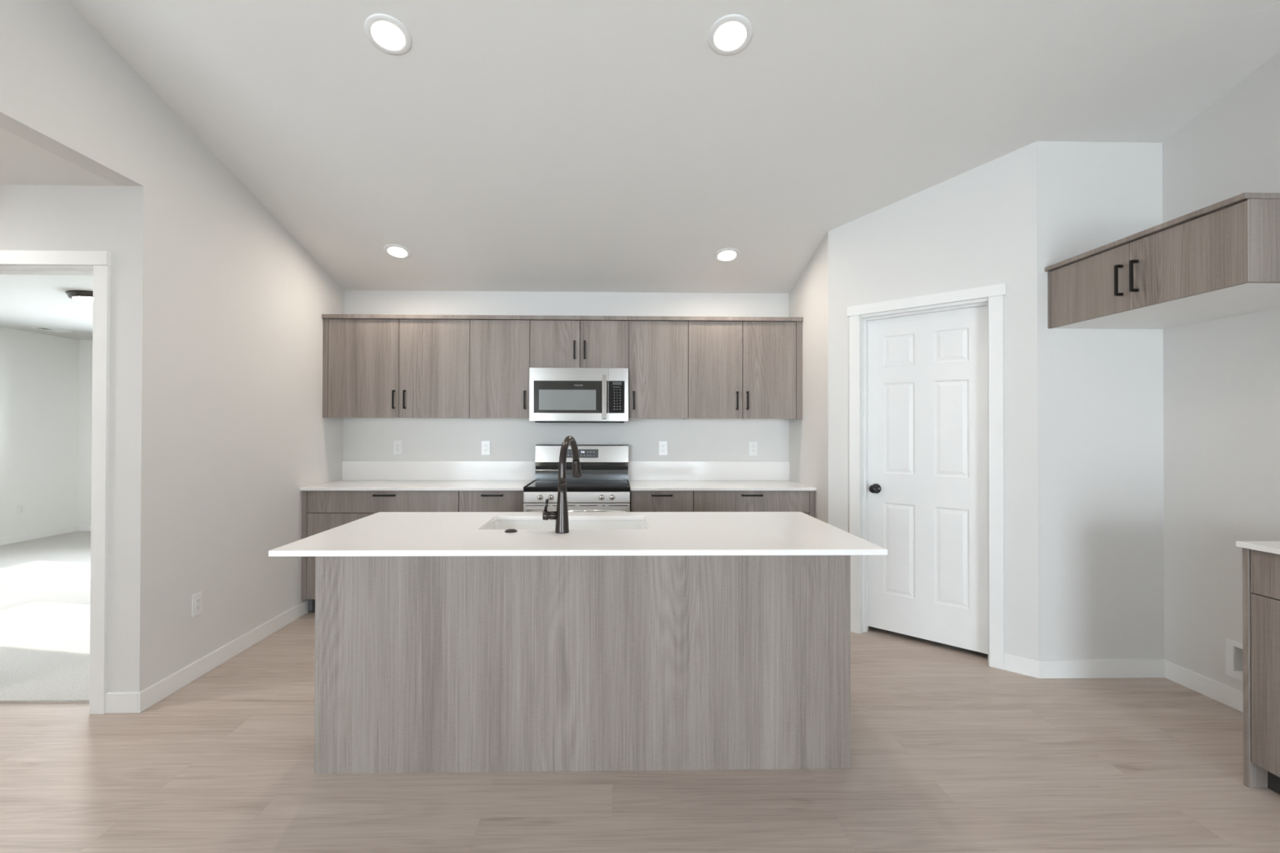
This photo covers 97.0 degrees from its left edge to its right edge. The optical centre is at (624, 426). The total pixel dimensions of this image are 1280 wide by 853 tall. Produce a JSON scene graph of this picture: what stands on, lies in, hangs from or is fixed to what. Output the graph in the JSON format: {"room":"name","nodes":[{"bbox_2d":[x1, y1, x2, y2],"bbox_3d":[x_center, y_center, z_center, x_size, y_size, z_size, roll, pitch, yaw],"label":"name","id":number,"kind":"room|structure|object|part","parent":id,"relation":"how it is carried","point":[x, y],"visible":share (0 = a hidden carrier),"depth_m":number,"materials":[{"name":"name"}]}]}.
{"room":"kitchen","nodes":[
{"label":"kitchen","id":0,"kind":"room"},
{"bbox_2d":[0,326,79,537],"bbox_3d":[-7.073,0.109,5.003,0.115,2.476,4.633,0,0,-1],"label":"wall","id":1,"kind":"structure","parent":0,"point":[39,373],"depth_m":6.80,"materials":[{"name":"white paint"}]},
{"bbox_2d":[17,503,24,515],"bbox_3d":[-7.047,0.970,6.611,0.008,0.117,0.073,0,0,-1],"label":"wall outlet","id":2,"kind":"object","parent":1,"relation":"attached to","point":[20,507],"visible":1,"depth_m":6.61,"materials":[{"name":"white plastic"}]},
{"bbox_2d":[0,524,77,545],"bbox_3d":[-7.012,1.300,4.996,0.013,0.094,4.633,0,0,-1],"label":"baseboard","id":3,"kind":"structure","parent":1,"relation":"attached to","point":[24,537],"depth_m":6.79,"materials":[{"name":"white paint"}]},
{"bbox_2d":[0,184,118,692],"bbox_3d":[-4.738,0.098,2.676,4.689,2.476,0.115,0,0,-1],"label":"wall","id":4,"kind":"structure","parent":0,"point":[33,217],"depth_m":2.67,"materials":[{"name":"white paint"}]},
{"bbox_2d":[0,249,111,714],"bbox_3d":[-2.886,0.261,2.700,0.919,2.160,0.140,0,0,-1],"label":"door frame","id":5,"kind":"structure","parent":4,"relation":"attached to","point":[97,264],"depth_m":2.65,"materials":[{"name":"white paint"}]},
{"bbox_3d":[-2.882,-0.788,2.650,0.919,0.065,0.025,0,0,-1],"label":"head casing","id":6,"kind":"part","parent":5,"relation":"part of","materials":[{"name":"white paint"}]},
{"bbox_3d":[-2.460,0.294,2.654,0.066,2.096,0.018,0,0,-1],"label":"casing","id":7,"kind":"part","parent":5,"relation":"part of","materials":[{"name":"white paint"}]},
{"bbox_2d":[105,692,138,713],"bbox_3d":[-3.669,1.292,2.625,2.777,0.094,0.013,0,0,-1],"label":"baseboard","id":8,"kind":"structure","parent":4,"relation":"attached to","point":[115,702],"depth_m":2.65,"materials":[{"name":"white paint"}]},
{"bbox_2d":[0,127,118,340],"bbox_3d":[-4.770,-1.228,4.401,4.689,0.200,6.178,0,0,-1],"label":"ceiling","id":9,"kind":"structure","parent":0,"point":[25,300],"depth_m":4.50,"materials":[{"name":"grey paint"}]},
{"bbox_2d":[26,326,71,332],"bbox_3d":[-6.632,-1.115,6.534,0.170,0.006,0.360,0,0,-1],"label":"ceiling vent","id":10,"kind":"object","parent":9,"relation":"in","point":[36,327],"visible":1,"depth_m":6.51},
{"bbox_2d":[65,289,93,303],"bbox_3d":[-4.548,-1.097,4.876,0.380,0.055,0.380,0,0,-1],"label":"flush ceiling light","id":11,"kind":"object","parent":9,"relation":"attached to","point":[86,296],"visible":0.39,"depth_m":4.72,"materials":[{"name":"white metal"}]},
{"bbox_2d":[72,296,93,303],"bbox_3d":[-4.548,-1.075,4.876,0.300,0.010,0.300,0,0,-1],"label":"diffuser","id":12,"kind":"object","parent":11,"relation":"attached to","point":[83,299],"depth_m":4.78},
{"bbox_2d":[77,340,92,524],"bbox_3d":[-4.778,0.131,7.424,4.804,2.476,0.115,0,0,-1],"label":"wall","id":13,"kind":"structure","parent":0,"point":[85,397],"depth_m":7.32,"materials":[{"name":"white paint"}]},
{"bbox_2d":[77,524,90,531],"bbox_3d":[-4.773,1.322,7.352,4.561,0.094,0.013,0,0,-1],"label":"baseboard","id":14,"kind":"structure","parent":13,"relation":"attached to","point":[80,527],"depth_m":7.30,"materials":[{"name":"white paint"}]},
{"bbox_2d":[0,0,344,692],"bbox_3d":[-2.343,-0.298,3.060,0.115,3.284,3.210,0,0,-1],"label":"wall","id":15,"kind":"structure","parent":0,"point":[221,426],"depth_m":2.93,"materials":[{"name":"white paint"}]},
{"bbox_2d":[191,591,202,617],"bbox_3d":[-2.283,0.950,3.026,0.008,0.117,0.073,0,0,-1],"label":"wall outlet","id":16,"kind":"object","parent":15,"relation":"attached to","point":[197,598],"visible":1,"depth_m":3.02,"materials":[{"name":"white plastic"}]},
{"bbox_2d":[195,596,200,611],"bbox_3d":[-2.281,0.951,3.026,0.002,0.067,0.034,0,0,-1],"label":"receptacle","id":17,"kind":"object","parent":16,"relation":"attached to","point":[197,598],"depth_m":3.03,"materials":[{"name":"white plastic"}]},
{"bbox_2d":[137,600,308,713],"bbox_3d":[-2.289,1.300,3.379,0.013,0.094,1.463,0,0,-1],"label":"baseboard","id":18,"kind":"structure","parent":15,"relation":"attached to","point":[153,694],"depth_m":3.13,"materials":[{"name":"white paint"}]},
{"bbox_2d":[342,290,789,480],"bbox_3d":[0.285,0.124,4.774,5.441,2.476,0.115,0,0,-1],"label":"wall","id":19,"kind":"structure","parent":0,"point":[365,439],"depth_m":4.70,"materials":[{"name":"white paint"}]},
{"bbox_2d":[393,440,402,454],"bbox_3d":[-1.873,0.177,4.668,0.073,0.117,0.008,0,0,-1],"label":"wall outlet","id":20,"kind":"object","parent":19,"relation":"attached to","point":[397,445],"visible":1,"depth_m":4.67,"materials":[{"name":"white plastic"}]},
{"bbox_2d":[395,443,399,451],"bbox_3d":[-1.873,0.177,4.665,0.034,0.067,0.002,0,0,-1],"label":"receptacle","id":21,"kind":"object","parent":20,"relation":"attached to","point":[397,445],"depth_m":4.66,"materials":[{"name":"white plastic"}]},
{"bbox_2d":[322,318,478,418],"bbox_3d":[-1.755,-0.442,4.491,1.117,0.757,0.374,0,0,-1],"label":"upper cabinet","id":22,"kind":"object","parent":19,"relation":"attached to","point":[372,368],"visible":0.99,"depth_m":4.34,"materials":[{"name":"grey wood"}]},
{"bbox_3d":[-2.001,-0.442,4.343,0.534,0.754,0.020,0,0,-1],"label":"door","id":23,"kind":"part","parent":22,"relation":"part of","materials":[{"name":"grey wood"}]},
{"bbox_3d":[-1.766,-0.204,4.319,0.012,0.142,0.034,0,0,-1],"label":"handle","id":24,"kind":"part","parent":22,"relation":"part of","materials":[{"name":"black metal"}]},
{"bbox_3d":[-1.684,-0.204,4.321,0.012,0.142,0.034,0,0,-1],"label":"handle","id":25,"kind":"part","parent":22,"relation":"part of","materials":[{"name":"black metal"}]},
{"bbox_3d":[-1.462,-0.441,4.354,0.534,0.754,0.020,0,0,-1],"label":"door","id":26,"kind":"part","parent":22,"relation":"part of","materials":[{"name":"grey wood"}]},
{"bbox_3d":[-1.736,-0.074,4.513,1.045,0.016,0.314,0,0,-1],"label":"panel","id":27,"kind":"part","parent":22,"relation":"part of","materials":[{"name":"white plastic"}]},
{"bbox_2d":[321,314,803,321],"bbox_3d":[-0.468,-0.833,4.529,3.690,0.030,0.356,0,0,-1],"label":"trim","id":28,"kind":"structure","parent":22,"relation":"on","point":[323,316],"depth_m":4.35,"materials":[{"name":"grey wood"}]},
{"bbox_2d":[342,461,535,479],"bbox_3d":[-1.528,0.365,4.667,1.582,0.156,0.020,0,0,-1],"label":"backsplash","id":29,"kind":"structure","parent":19,"relation":"attached to","point":[351,470],"depth_m":4.66,"materials":[{"name":"white stone"}]},
{"bbox_2d":[481,440,490,454],"bbox_3d":[-1.151,0.179,4.682,0.073,0.117,0.008,0,0,-1],"label":"wall outlet","id":30,"kind":"object","parent":19,"relation":"attached to","point":[486,445],"visible":1,"depth_m":4.68,"materials":[{"name":"white plastic"}]},
{"bbox_2d":[483,444,488,452],"bbox_3d":[-1.151,0.179,4.680,0.034,0.067,0.002,0,0,-1],"label":"receptacle","id":31,"kind":"object","parent":30,"relation":"attached to","point":[485,446],"depth_m":4.68,"materials":[{"name":"white plastic"}]},
{"bbox_2d":[469,320,530,418],"bbox_3d":[-0.966,-0.440,4.507,0.459,0.757,0.374,0,0,-1],"label":"upper cabinet","id":32,"kind":"object","parent":19,"relation":"attached to","point":[500,349],"visible":0.88,"depth_m":4.35,"materials":[{"name":"grey wood"}]},
{"bbox_3d":[-0.967,-0.073,4.529,0.428,0.016,0.314,0,0,-1],"label":"panel","id":33,"kind":"part","parent":32,"relation":"part of","materials":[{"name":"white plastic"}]},
{"bbox_3d":[-0.769,-0.202,4.340,0.012,0.142,0.034,0,0,-1],"label":"handle","id":34,"kind":"part","parent":32,"relation":"part of","materials":[{"name":"black metal"}]},
{"bbox_2d":[529,320,628,368],"bbox_3d":[-0.354,-0.631,4.521,0.762,0.372,0.374,0,0,-1],"label":"upper cabinet","id":35,"kind":"object","parent":19,"relation":"attached to","point":[553,344],"visible":0.78,"depth_m":4.37,"materials":[{"name":"grey wood"}]},
{"bbox_3d":[-0.540,-0.631,4.374,0.380,0.370,0.020,0,0,-1],"label":"door","id":36,"kind":"part","parent":35,"relation":"part of","materials":[{"name":"grey wood"}]},
{"bbox_3d":[-0.388,-0.587,4.350,0.012,0.142,0.034,0,0,-1],"label":"handle","id":37,"kind":"part","parent":35,"relation":"part of","materials":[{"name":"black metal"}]},
{"bbox_2d":[528,368,628,422],"bbox_3d":[-0.353,-0.234,4.480,0.748,0.412,0.450,0,0,-1],"label":"microwave","id":38,"kind":"object","parent":35,"relation":"attached to","point":[557,395],"visible":1,"depth_m":4.30,"materials":[{"name":"metal"}]},
{"bbox_3d":[-0.411,-0.222,4.310,0.562,0.245,0.025,0,0,-1],"label":"door glass","id":39,"kind":"part","parent":38,"relation":"part of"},
{"bbox_3d":[-0.156,-0.221,4.279,0.035,0.337,0.040,0,0,-1],"label":"handle","id":40,"kind":"part","parent":38,"relation":"part of","materials":[{"name":"metal"}]},
{"bbox_3d":[-0.051,-0.240,4.317,0.151,0.400,0.030,0,0,-1],"label":"control panel","id":41,"kind":"part","parent":38,"relation":"part of","materials":[{"name":"metal"}]},
{"bbox_3d":[-0.310,-0.587,4.352,0.012,0.142,0.034,0,0,-1],"label":"handle","id":42,"kind":"part","parent":35,"relation":"part of","materials":[{"name":"black metal"}]},
{"bbox_3d":[-0.159,-0.630,4.382,0.373,0.370,0.020,0,0,-1],"label":"door","id":43,"kind":"part","parent":35,"relation":"part of","materials":[{"name":"grey wood"}]},
{"bbox_2d":[628,320,688,418],"bbox_3d":[0.256,-0.437,4.532,0.460,0.757,0.374,0,0,-1],"label":"upper cabinet","id":44,"kind":"object","parent":19,"relation":"attached to","point":[658,350],"visible":0.98,"depth_m":4.38,"materials":[{"name":"grey wood"}]},
{"bbox_3d":[0.069,-0.200,4.357,0.012,0.142,0.034,0,0,-1],"label":"handle","id":45,"kind":"part","parent":44,"relation":"part of","materials":[{"name":"black metal"}]},
{"bbox_2d":[658,440,667,455],"bbox_3d":[0.317,0.183,4.712,0.073,0.117,0.008,0,0,-1],"label":"wall outlet","id":46,"kind":"object","parent":19,"relation":"attached to","point":[663,445],"visible":1,"depth_m":4.71,"materials":[{"name":"white plastic"}]},
{"bbox_2d":[661,444,665,452],"bbox_3d":[0.317,0.183,4.710,0.034,0.067,0.002,0,0,-1],"label":"receptacle","id":47,"kind":"object","parent":46,"relation":"attached to","point":[663,446],"depth_m":4.71,"materials":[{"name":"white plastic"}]},
{"bbox_2d":[628,461,789,479],"bbox_3d":[0.698,0.371,4.713,1.344,0.156,0.020,0,0,-1],"label":"backsplash","id":48,"kind":"structure","parent":19,"relation":"attached to","point":[637,470],"depth_m":4.70,"materials":[{"name":"white stone"}]},
{"bbox_2d":[688,320,802,419],"bbox_3d":[0.931,-0.436,4.546,0.889,0.757,0.374,0,0,-1],"label":"upper cabinet","id":49,"kind":"object","parent":19,"relation":"attached to","point":[737,370],"visible":0.98,"depth_m":4.39,"materials":[{"name":"grey wood"}]},
{"bbox_3d":[0.701,-0.436,4.398,0.419,0.754,0.020,0,0,-1],"label":"door","id":50,"kind":"part","parent":49,"relation":"part of","materials":[{"name":"grey wood"}]},
{"bbox_3d":[0.867,-0.198,4.373,0.012,0.142,0.034,0,0,-1],"label":"handle","id":51,"kind":"part","parent":49,"relation":"part of","materials":[{"name":"black metal"}]},
{"bbox_3d":[0.947,-0.198,4.375,0.012,0.142,0.034,0,0,-1],"label":"handle","id":52,"kind":"part","parent":49,"relation":"part of","materials":[{"name":"black metal"}]},
{"bbox_3d":[0.907,-0.068,4.567,0.811,0.016,0.314,0,0,-1],"label":"panel","id":53,"kind":"part","parent":49,"relation":"part of","materials":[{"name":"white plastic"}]},
{"bbox_3d":[1.122,-0.435,4.407,0.416,0.754,0.020,0,0,-1],"label":"door","id":54,"kind":"part","parent":49,"relation":"part of","materials":[{"name":"grey wood"}]},
{"bbox_2d":[748,441,757,455],"bbox_3d":[1.070,0.187,4.728,0.073,0.117,0.008,0,0,-1],"label":"wall outlet","id":55,"kind":"object","parent":19,"relation":"attached to","point":[753,446],"visible":1,"depth_m":4.72,"materials":[{"name":"white plastic"}]},
{"bbox_2d":[751,444,755,452],"bbox_3d":[1.070,0.187,4.725,0.034,0.067,0.002,0,0,-1],"label":"receptacle","id":56,"kind":"object","parent":55,"relation":"attached to","point":[753,446],"depth_m":4.72,"materials":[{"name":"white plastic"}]},
{"bbox_2d":[0,609,1279,852],"bbox_3d":[-1.994,1.364,1.382,10.130,0.060,12.293,0,0,-1],"label":"floor","id":57,"kind":"structure","parent":0,"point":[952,751],"depth_m":2.11,"materials":[{"name":"wood"}]},
{"bbox_2d":[0,531,90,702],"bbox_3d":[-4.732,1.347,5.033,4.574,0.012,4.651,0,0,-1],"label":"carpet","id":58,"kind":"object","parent":57,"relation":"on","point":[45,582],"visible":0.32,"depth_m":3.90,"materials":[{"name":"carpet"}]},
{"bbox_2d":[301,490,458,612],"bbox_3d":[-1.757,0.908,4.340,1.114,0.894,0.651,0,0,-1],"label":"base cabinet","id":59,"kind":"object","parent":57,"relation":"on","point":[326,510],"visible":0.37,"depth_m":4.05,"materials":[{"name":"grey wood"}]},
{"bbox_3d":[-2.000,0.929,4.053,0.534,0.613,0.020,0,0,-1],"label":"door","id":60,"kind":"part","parent":59,"relation":"part of","materials":[{"name":"grey wood"}]},
{"bbox_3d":[-1.731,0.541,4.062,1.071,0.156,0.020,0,0,-1],"label":"drawer","id":61,"kind":"part","parent":59,"relation":"part of","materials":[{"name":"grey wood"}]},
{"bbox_3d":[-1.718,0.494,4.035,0.152,0.012,0.034,0,0,-1],"label":"handle","id":62,"kind":"part","parent":59,"relation":"part of","materials":[{"name":"black metal"}]},
{"bbox_2d":[299,461,536,490],"bbox_3d":[-1.521,0.373,4.355,1.582,0.176,0.644,0,0,-1],"label":"countertop","id":63,"kind":"structure","parent":59,"relation":"on","point":[356,475],"depth_m":4.65,"materials":[{"name":"white stone"}]},
{"bbox_2d":[458,490,524,511],"bbox_3d":[-0.967,0.910,4.356,0.464,0.894,0.651,0,0,-1],"label":"base cabinet","id":64,"kind":"object","parent":57,"relation":"on","point":[468,500],"visible":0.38,"depth_m":4.07,"materials":[{"name":"grey wood"}]},
{"bbox_3d":[-0.952,0.496,4.051,0.152,0.012,0.034,0,0,-1],"label":"handle","id":65,"kind":"part","parent":64,"relation":"part of","materials":[{"name":"black metal"}]},
{"bbox_2d":[523,444,630,511],"bbox_3d":[-0.348,0.754,4.324,0.759,1.208,0.710,0,0,-1],"label":"range","id":66,"kind":"object","parent":57,"relation":"on","point":[597,462],"visible":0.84,"depth_m":4.52,"materials":[{"name":"metal"}]},
{"bbox_3d":[-0.601,0.504,4.004,0.042,0.042,0.024,0,0,-1],"label":"knob","id":67,"kind":"part","parent":66,"relation":"part of","materials":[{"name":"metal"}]},
{"bbox_3d":[-0.527,0.504,4.005,0.042,0.042,0.024,0,0,-1],"label":"knob","id":68,"kind":"part","parent":66,"relation":"part of","materials":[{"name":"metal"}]},
{"bbox_3d":[-0.342,0.601,3.997,0.697,0.029,0.054,0,0,-1],"label":"handle","id":69,"kind":"part","parent":66,"relation":"part of","materials":[{"name":"metal"}]},
{"bbox_3d":[-0.343,0.835,4.039,0.757,0.572,0.036,0,0,-1],"label":"oven door","id":70,"kind":"part","parent":66,"relation":"part of","materials":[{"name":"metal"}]},
{"bbox_2d":[523,480,630,491],"bbox_3d":[-0.347,0.450,4.306,0.757,0.035,0.570,0,0,-1],"label":"cooktop","id":71,"kind":"object","parent":66,"relation":"in","point":[535,486],"depth_m":4.12,"materials":[{"name":"black glass"}]},
{"bbox_3d":[-0.342,0.505,4.040,0.757,0.078,0.037,0,0,-1],"label":"control panel","id":72,"kind":"part","parent":66,"relation":"part of","materials":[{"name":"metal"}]},
{"bbox_3d":[-0.166,0.505,4.013,0.042,0.042,0.024,0,0,-1],"label":"knob","id":73,"kind":"part","parent":66,"relation":"part of","materials":[{"name":"metal"}]},
{"bbox_3d":[-0.091,0.505,4.014,0.042,0.042,0.024,0,0,-1],"label":"knob","id":74,"kind":"part","parent":66,"relation":"part of","materials":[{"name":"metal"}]},
{"bbox_2d":[314,555,850,773],"bbox_3d":[-0.162,0.899,2.541,2.086,0.894,0.667,0,0,-1],"label":"kitchen island","id":75,"kind":"object","parent":57,"relation":"on","point":[424,664],"visible":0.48,"depth_m":2.21,"materials":[{"name":"grey wood"}]},
{"bbox_2d":[268,511,887,556],"bbox_3d":[-0.160,0.441,2.413,2.135,0.020,0.914,0,0,-1],"label":"island countertop","id":76,"kind":"structure","parent":75,"relation":"on","point":[380,534],"depth_m":2.20,"materials":[{"name":"white stone"}]},
{"bbox_2d":[504,528,517,533],"bbox_3d":[-0.464,0.425,2.306,0.051,0.010,0.051,0,0,-1],"label":"button","id":77,"kind":"object","parent":76,"relation":"on","point":[508,531],"visible":1,"depth_m":2.29,"materials":[{"name":"brown metal"}]},
{"bbox_2d":[542,435,582,533],"bbox_3d":[-0.262,0.236,2.397,0.107,0.390,0.266,0,0,10],"label":"faucet","id":78,"kind":"object","parent":76,"relation":"on","point":[561,515],"visible":1,"depth_m":2.28,"materials":[{"name":"brown metal"}]},
{"bbox_3d":[-0.318,0.320,2.292,0.020,0.050,0.012,0,0,-1],"label":"lever","id":79,"kind":"part","parent":78,"relation":"part of","materials":[{"name":"brown metal"}]},
{"bbox_3d":[-0.236,0.136,2.389,0.032,0.190,0.224,0,0,11],"label":"spout","id":80,"kind":"part","parent":78,"relation":"part of","materials":[{"name":"brown metal"}]},
{"bbox_2d":[483,520,647,529],"bbox_3d":[-0.260,0.564,2.547,0.778,0.223,0.432,0,0,-1],"label":"sink","id":81,"kind":"object","parent":76,"relation":"in","point":[498,524],"visible":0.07,"depth_m":2.74,"materials":[{"name":"white"}]},
{"bbox_2d":[630,490,693,511],"bbox_3d":[0.261,0.913,4.382,0.453,0.894,0.651,0,0,-1],"label":"base cabinet","id":82,"kind":"object","parent":57,"relation":"on","point":[640,500],"visible":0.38,"depth_m":4.09,"materials":[{"name":"grey wood"}]},
{"bbox_3d":[0.267,0.498,4.076,0.152,0.012,0.034,0,0,-1],"label":"handle","id":83,"kind":"part","parent":82,"relation":"part of","materials":[{"name":"black metal"}]},
{"bbox_2d":[693,490,815,518],"bbox_3d":[0.932,0.914,4.395,0.887,0.894,0.651,0,0,-1],"label":"base cabinet","id":84,"kind":"object","parent":57,"relation":"on","point":[803,501],"visible":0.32,"depth_m":4.11,"materials":[{"name":"grey wood"}]},
{"bbox_2d":[628,461,816,490],"bbox_3d":[0.705,0.379,4.401,1.344,0.176,0.644,0,0,-1],"label":"countertop","id":85,"kind":"structure","parent":84,"relation":"on","point":[642,475],"depth_m":4.70,"materials":[{"name":"white stone"}]},
{"bbox_3d":[0.919,0.500,4.089,0.152,0.012,0.034,0,0,-1],"label":"handle","id":86,"kind":"part","parent":84,"relation":"part of","materials":[{"name":"black metal"}]},
{"bbox_2d":[1242,547,1279,794],"bbox_3d":[2.626,0.899,1.524,0.631,0.894,1.232,0,0,-1],"label":"base cabinet","id":87,"kind":"object","parent":57,"relation":"on","point":[1260,570],"visible":0.94,"depth_m":2.08,"materials":[{"name":"grey wood"}]},
{"bbox_3d":[2.628,0.903,2.130,0.602,0.894,0.020,0,0,-1],"label":"panel","id":88,"kind":"part","parent":87,"relation":"part of","materials":[{"name":"grey wood"}]},
{"bbox_2d":[1235,541,1279,555],"bbox_3d":[2.639,0.442,1.525,0.634,0.020,1.248,0,0,-1],"label":"countertop","id":89,"kind":"structure","parent":87,"relation":"on","point":[1273,547],"depth_m":2.08,"materials":[{"name":"white stone"}]},
{"bbox_3d":[2.349,0.538,1.820,0.020,0.160,0.587,0,0,-1],"label":"drawer","id":90,"kind":"part","parent":87,"relation":"part of","materials":[{"name":"grey wood"}]},
{"bbox_3d":[2.348,0.936,1.817,0.020,0.629,0.587,0,0,-1],"label":"door","id":91,"kind":"part","parent":87,"relation":"part of","materials":[{"name":"grey wood"}]},
{"bbox_2d":[68,0,1279,293],"bbox_3d":[-0.803,-1.784,0.051,7.818,1.424,9.540,0,0,-1],"label":"ceiling","id":92,"kind":"structure","parent":0,"point":[514,145],"depth_m":2.84,"materials":[{"name":"white paint"}]},
{"bbox_2d":[364,13,412,54],"bbox_3d":[-1.026,-1.695,2.457,0.193,0.052,0.188,0,0,-8],"label":"recessed light","id":93,"kind":"object","parent":92,"relation":"in","point":[389,35],"visible":1,"depth_m":2.45,"materials":[{"name":"white plastic"}]},
{"bbox_2d":[373,22,403,48],"bbox_3d":[-1.026,-1.696,2.457,0.122,0.004,0.122,0,-14,-1],"label":"diffuser","id":94,"kind":"object","parent":93,"relation":"attached to","point":[385,34],"depth_m":2.45,"materials":[{"name":"plastic"}]},
{"bbox_2d":[382,244,411,258],"bbox_3d":[-1.651,-1.266,4.111,0.193,0.052,0.188,0,0,-8],"label":"recessed light","id":95,"kind":"object","parent":92,"relation":"in","point":[397,251],"visible":1,"depth_m":4.10,"materials":[{"name":"white plastic"}]},
{"bbox_2d":[388,247,406,256],"bbox_3d":[-1.651,-1.266,4.110,0.122,0.004,0.122,0,-14,-1],"label":"diffuser","id":96,"kind":"object","parent":95,"relation":"attached to","point":[393,251],"depth_m":4.11,"materials":[{"name":"plastic"}]},
{"bbox_2d":[713,248,740,262],"bbox_3d":[0.750,-1.257,4.170,0.193,0.052,0.188,0,0,-8],"label":"recessed light","id":97,"kind":"object","parent":92,"relation":"in","point":[725,255],"visible":1,"depth_m":4.16,"materials":[{"name":"white plastic"}]},
{"bbox_2d":[718,250,735,259],"bbox_3d":[0.750,-1.257,4.169,0.122,0.004,0.122,0,-14,-1],"label":"diffuser","id":98,"kind":"object","parent":97,"relation":"attached to","point":[722,255],"depth_m":4.16,"materials":[{"name":"plastic"}]},
{"bbox_2d":[707,13,752,55],"bbox_3d":[0.457,-1.698,2.463,0.193,0.052,0.188,0,0,-8],"label":"recessed light","id":99,"kind":"object","parent":92,"relation":"in","point":[726,36],"visible":1,"depth_m":2.46,"materials":[{"name":"white plastic"}]},
{"bbox_2d":[715,22,744,48],"bbox_3d":[0.457,-1.698,2.463,0.122,0.004,0.122,0,-14,-1],"label":"diffuser","id":100,"kind":"object","parent":99,"relation":"attached to","point":[728,35],"depth_m":2.46,"materials":[{"name":"plastic"}]},
{"bbox_2d":[788,141,1038,665],"bbox_3d":[1.676,-0.092,3.839,0.479,2.902,1.882,0,0,-27],"label":"wall","id":101,"kind":"structure","parent":0,"point":[976,227],"depth_m":3.37,"materials":[{"name":"white paint"}]},
{"bbox_2d":[847,283,1006,670],"bbox_3d":[1.841,0.281,3.499,0.889,2.152,0.140,0,-1,44],"label":"door frame","id":102,"kind":"structure","parent":101,"relation":"attached to","point":[975,296],"depth_m":3.43,"materials":[{"name":"white paint"}]},
{"bbox_3d":[1.517,0.314,3.736,0.068,2.088,0.018,0,-1,44],"label":"casing","id":103,"kind":"part","parent":102,"relation":"part of","materials":[{"name":"white paint"}]},
{"bbox_3d":[1.804,-0.763,3.465,0.889,0.064,0.025,0,-1,44],"label":"head casing","id":104,"kind":"part","parent":102,"relation":"part of","materials":[{"name":"white paint"}]},
{"bbox_3d":[2.089,0.312,3.187,0.070,2.088,0.018,0,-1,44],"label":"casing","id":105,"kind":"part","parent":102,"relation":"part of","materials":[{"name":"white paint"}]},
{"bbox_2d":[867,306,987,653],"bbox_3d":[1.852,0.307,3.514,0.706,2.032,0.103,0,-1,44],"label":"door","id":106,"kind":"structure","parent":101,"relation":"in","point":[927,410],"depth_m":3.51,"materials":[{"name":"white paint"}]},
{"bbox_3d":[1.629,0.410,3.702,0.064,0.064,0.068,0,-1,44],"label":"knob","id":107,"kind":"part","parent":106,"relation":"part of","materials":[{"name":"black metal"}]},
{"bbox_2d":[1004,652,1039,678],"bbox_3d":[2.171,1.308,3.102,0.158,0.094,0.013,0,-1,44],"label":"baseboard","id":108,"kind":"structure","parent":101,"relation":"attached to","point":[1024,665],"depth_m":3.10,"materials":[{"name":"white paint"}]},
{"bbox_2d":[1036,141,1164,659],"bbox_3d":[2.578,-0.095,3.130,0.694,2.902,0.115,0,0,-1],"label":"wall","id":109,"kind":"structure","parent":0,"point":[1100,492],"depth_m":3.07,"materials":[{"name":"white paint"}]},
{"bbox_2d":[1038,659,1166,678],"bbox_3d":[2.573,1.309,3.056,0.699,0.094,0.013,0,0,-1],"label":"baseboard","id":110,"kind":"structure","parent":109,"relation":"attached to","point":[1048,668],"depth_m":3.05,"materials":[{"name":"white paint"}]},
{"bbox_2d":[1162,50,1279,692],"bbox_3d":[3.046,-0.476,0.063,0.115,3.624,9.425,0,0,-1],"label":"wall","id":111,"kind":"structure","parent":0,"point":[1221,376],"depth_m":2.79,"materials":[{"name":"white paint"}]},
{"bbox_2d":[1044,192,1279,328],"bbox_3d":[2.602,-0.696,2.589,0.671,0.330,0.974,0,0,-1],"label":"upper cabinet","id":112,"kind":"object","parent":111,"relation":"attached to","point":[1220,260],"visible":1,"depth_m":2.42,"materials":[{"name":"grey wood"}]},
{"bbox_3d":[2.305,-0.683,2.818,0.020,0.304,0.465,0,0,-1],"label":"door","id":113,"kind":"part","parent":112,"relation":"part of","materials":[{"name":"grey wood"}]},
{"bbox_3d":[2.283,-0.674,2.620,0.034,0.142,0.012,0,0,-1],"label":"handle","id":114,"kind":"part","parent":112,"relation":"part of","materials":[{"name":"black metal"}]},
{"bbox_3d":[2.284,-0.675,2.543,0.034,0.142,0.012,0,0,-1],"label":"handle","id":115,"kind":"part","parent":112,"relation":"part of","materials":[{"name":"black metal"}]},
{"bbox_3d":[2.610,-0.851,2.590,0.655,0.021,0.974,0,0,-1],"label":"trim","id":116,"kind":"part","parent":112,"relation":"part of","materials":[{"name":"grey wood"}]},
{"bbox_3d":[2.628,-0.534,2.599,0.616,0.003,0.952,0,0,-1],"label":"panel","id":117,"kind":"part","parent":112,"relation":"part of","materials":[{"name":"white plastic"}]},
{"bbox_3d":[2.315,-0.686,2.343,0.020,0.304,0.480,0,0,-1],"label":"door","id":118,"kind":"part","parent":112,"relation":"part of","materials":[{"name":"grey wood"}]},
{"bbox_2d":[1164,660,1243,712],"bbox_3d":[2.926,1.307,2.609,0.013,0.094,0.895,0,0,-1],"label":"baseboard","id":119,"kind":"structure","parent":111,"relation":"attached to","point":[1228,695],"depth_m":2.85,"materials":[{"name":"white paint"}]},
{"bbox_2d":[1225,637,1243,681],"bbox_3d":[2.963,1.117,2.648,0.078,0.180,0.216,0,0,-1],"label":"box","id":120,"kind":"object","parent":111,"relation":"attached to","point":[1233,648],"visible":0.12,"depth_m":2.72,"materials":[{"name":"white plastic"}]}
]}

